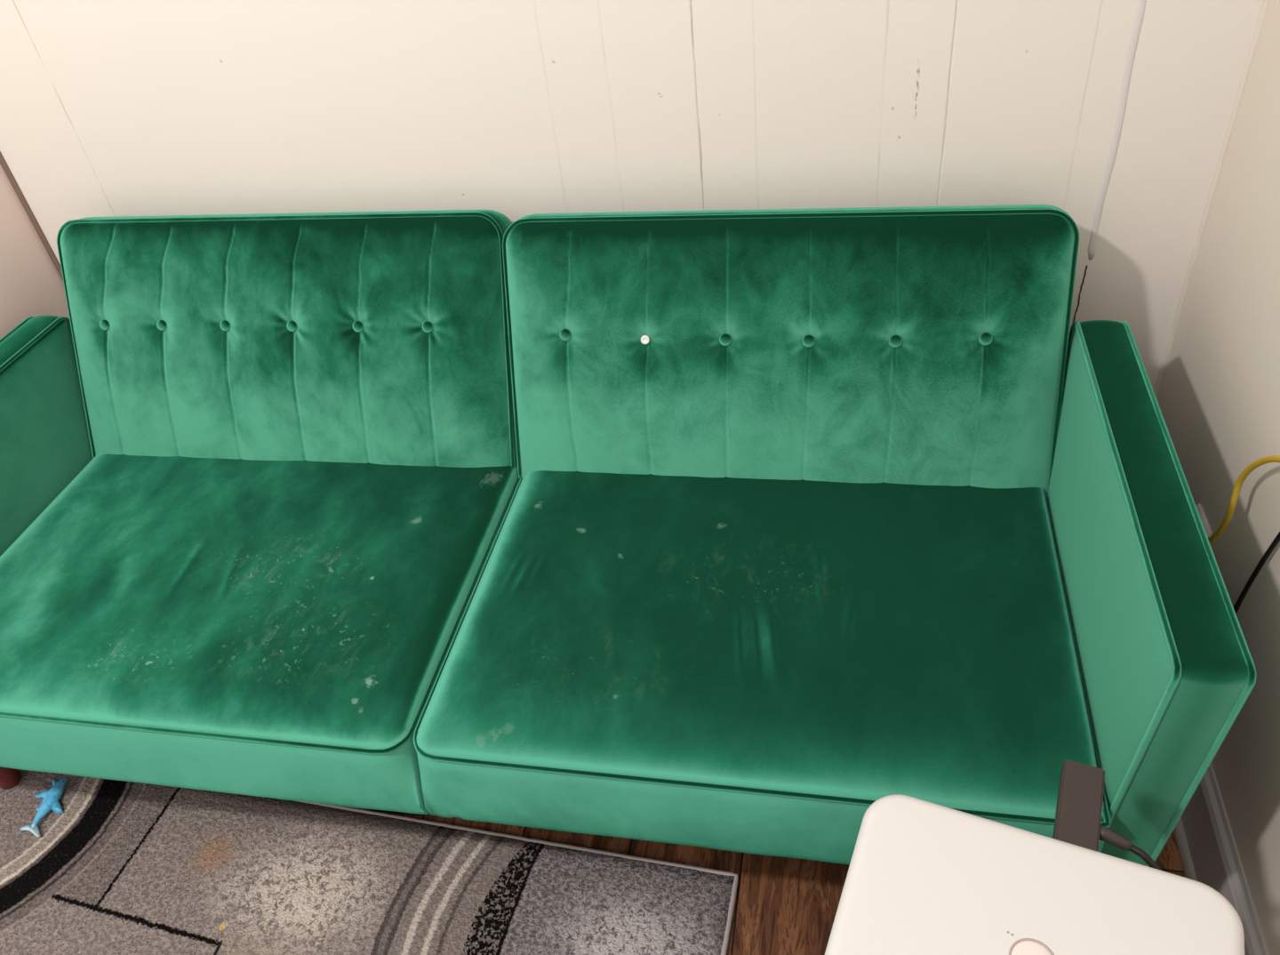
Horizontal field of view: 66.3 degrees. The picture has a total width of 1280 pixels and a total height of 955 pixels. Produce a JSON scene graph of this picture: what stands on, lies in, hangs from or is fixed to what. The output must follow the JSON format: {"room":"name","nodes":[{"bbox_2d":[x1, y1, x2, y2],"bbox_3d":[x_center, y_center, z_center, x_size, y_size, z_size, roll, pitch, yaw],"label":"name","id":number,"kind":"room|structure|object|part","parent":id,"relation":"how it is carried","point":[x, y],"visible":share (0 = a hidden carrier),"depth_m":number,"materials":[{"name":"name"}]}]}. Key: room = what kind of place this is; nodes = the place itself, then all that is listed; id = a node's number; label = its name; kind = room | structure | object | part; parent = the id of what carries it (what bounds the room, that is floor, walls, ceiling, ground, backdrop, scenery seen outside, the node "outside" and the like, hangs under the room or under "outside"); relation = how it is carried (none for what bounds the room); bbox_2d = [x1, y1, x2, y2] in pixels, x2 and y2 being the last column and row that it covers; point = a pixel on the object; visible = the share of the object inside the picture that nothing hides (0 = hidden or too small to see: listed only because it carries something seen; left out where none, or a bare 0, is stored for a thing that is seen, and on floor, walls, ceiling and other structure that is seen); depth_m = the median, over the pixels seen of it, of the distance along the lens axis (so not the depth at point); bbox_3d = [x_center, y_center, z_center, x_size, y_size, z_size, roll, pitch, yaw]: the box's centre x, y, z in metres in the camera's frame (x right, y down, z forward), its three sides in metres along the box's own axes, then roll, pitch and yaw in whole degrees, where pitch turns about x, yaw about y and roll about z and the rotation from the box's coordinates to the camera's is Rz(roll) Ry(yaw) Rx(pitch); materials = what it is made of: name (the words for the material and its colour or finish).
{"room":"living room","nodes":[
{"label":"living room","id":0,"kind":"room"},
{"bbox_2d":[0,164,69,338],"bbox_3d":[-1.456,-0.589,1.435,0.100,2.450,0.930,2,40,12],"label":"wall","id":1,"kind":"structure","parent":0,"point":[31,284],"depth_m":2.04,"materials":[{"name":"paint"}]},
{"bbox_2d":[0,0,1263,390],"bbox_3d":[-0.209,-0.875,1.580,2.460,2.450,0.100,2,40,12],"label":"wall","id":2,"kind":"structure","parent":0,"point":[516,109],"depth_m":1.68,"materials":[{"name":"paint"}]},
{"bbox_2d":[0,151,63,280],"bbox_3d":[-1.328,-0.884,1.772,0.033,2.450,0.003,2,40,12],"label":"trim","id":3,"kind":"structure","parent":2,"relation":"attached to","point":[3,163],"depth_m":2.04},
{"bbox_2d":[1088,0,1146,259],"bbox_3d":[0.691,-1.057,1.141,0.016,1.770,0.004,2,40,12],"label":"trim","id":4,"kind":"structure","parent":2,"relation":"attached to","point":[1092,244],"depth_m":1.55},
{"bbox_2d":[1153,0,1269,397],"bbox_3d":[0.886,-0.804,1.310,0.014,2.420,0.014,-30,44,-25],"label":"trim","id":5,"kind":"structure","parent":2,"relation":"attached to","point":[1265,4],"depth_m":1.58,"materials":[{"name":"paint"}]},
{"bbox_2d":[354,807,1185,954],"bbox_3d":[-1.359,1.126,1.357,4.470,0.100,3.410,2,40,12],"label":"floor","id":6,"kind":"structure","parent":0,"point":[783,905],"depth_m":1.58,"materials":[{"name":"brown wood"}]},
{"bbox_2d":[0,768,738,954],"bbox_3d":[-0.811,1.267,1.011,1.510,0.009,2.110,4,41,14],"label":"rug","id":7,"kind":"object","parent":6,"relation":"on","point":[126,868],"visible":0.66,"depth_m":1.66,"materials":[{"name":"grey carpet"}]},
{"bbox_2d":[20,776,67,836],"bbox_3d":[-1.108,0.614,1.825,0.068,0.021,0.120,-10,39,-3],"label":"toy shark","id":8,"kind":"object","parent":7,"relation":"on","point":[52,796],"visible":1,"depth_m":1.83,"materials":[{"name":"plastic"}]},
{"bbox_2d":[0,204,1256,866],"bbox_3d":[-0.260,0.088,1.707,2.079,0.823,0.908,2,40,12],"label":"sofa","id":9,"kind":"object","parent":6,"relation":"on","point":[741,531],"visible":0.98,"depth_m":1.60,"materials":[{"name":"fabric"}]},
{"bbox_3d":[-1.210,0.500,1.835,0.063,0.204,0.066,2,40,12],"label":"leg","id":10,"kind":"part","parent":9,"relation":"part of","materials":[{"name":"brown wood"}]},
{"bbox_3d":[-1.235,0.069,1.860,0.107,0.445,0.741,2,40,12],"label":"armrest","id":11,"kind":"part","parent":9,"relation":"part of","materials":[{"name":"fabric"}]},
{"bbox_2d":[0,453,518,814],"bbox_3d":[-0.732,0.227,1.776,0.942,0.201,0.659,2,40,12],"label":"seat cushion","id":12,"kind":"object","parent":9,"relation":"on","point":[280,626],"depth_m":1.62,"materials":[{"name":"fabric"}]},
{"bbox_3d":[-0.684,-0.241,1.927,0.933,0.502,0.308,2,40,12],"label":"backrest","id":13,"kind":"part","parent":9,"relation":"part of","materials":[{"name":"fabric"}]},
{"bbox_2d":[416,470,1103,863],"bbox_3d":[0.187,0.262,1.586,0.940,0.201,0.658,2,40,12],"label":"seat cushion","id":14,"kind":"object","parent":9,"relation":"on","point":[748,661],"depth_m":1.44,"materials":[{"name":"fabric"}]},
{"bbox_3d":[0.235,-0.199,1.726,0.958,0.499,0.282,2,40,12],"label":"backrest","id":15,"kind":"part","parent":9,"relation":"part of","materials":[{"name":"fabric"}]},
{"bbox_3d":[0.693,0.142,1.460,0.107,0.445,0.741,2,40,12],"label":"armrest","id":16,"kind":"part","parent":9,"relation":"part of","materials":[{"name":"fabric"}]},
{"bbox_2d":[824,794,1244,954],"bbox_3d":[0.391,0.670,1.090,0.358,0.581,0.280,11,43,21],"label":"air purifier","id":17,"kind":"object","parent":6,"relation":"on","point":[924,877],"visible":1,"depth_m":0.95,"materials":[{"name":"white plastic"}]},
{"bbox_2d":[1052,759,1160,870],"bbox_3d":[0.592,0.672,1.069,0.203,0.559,0.513,-12,40,-6],"label":"power adapter","id":18,"kind":"object","parent":6,"relation":"on","point":[1077,820],"visible":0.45,"depth_m":1.03,"materials":[{"name":"brown plastic"}]},
{"bbox_3d":[0.614,0.713,1.023,0.149,0.551,0.414,-6,39,2],"label":"cord","id":19,"kind":"part","parent":18,"relation":"part of","materials":[{"name":"black rubber"}]},
{"bbox_2d":[1156,0,1279,954],"bbox_3d":[0.640,0.262,0.069,0.100,2.450,3.310,2,40,12],"label":"wall","id":20,"kind":"structure","parent":0,"point":[1218,398],"depth_m":1.43,"materials":[{"name":"paint"}]},
{"bbox_2d":[1196,503,1212,536],"bbox_3d":[0.910,0.108,1.604,0.007,0.115,0.072,2,40,12],"label":"wall outlet","id":21,"kind":"object","parent":20,"relation":"attached to","point":[1199,507],"visible":0.06,"depth_m":1.57,"materials":[{"name":"white plastic"}]},
{"bbox_2d":[1173,762,1268,954],"bbox_3d":[0.696,1.141,0.810,0.026,0.150,3.310,2,40,12],"label":"baseboard","id":22,"kind":"structure","parent":20,"relation":"attached to","point":[1208,851],"depth_m":1.45,"materials":[{"name":"paint"}]},
{"bbox_2d":[1208,455,1279,543],"bbox_3d":[0.817,0.143,1.258,0.034,0.391,0.623,2,40,12],"label":"extension cord","id":23,"kind":"object","parent":20,"relation":"attached to","point":[1248,469],"visible":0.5,"depth_m":1.37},
{"bbox_2d":[1233,531,1279,614],"bbox_3d":[0.823,0.155,1.313,0.052,1.004,0.177,2,40,12],"label":"power cable","id":24,"kind":"object","parent":20,"relation":"attached to","point":[1276,540],"visible":0.3,"depth_m":1.35,"materials":[{"name":"black rubber"}]}
]}

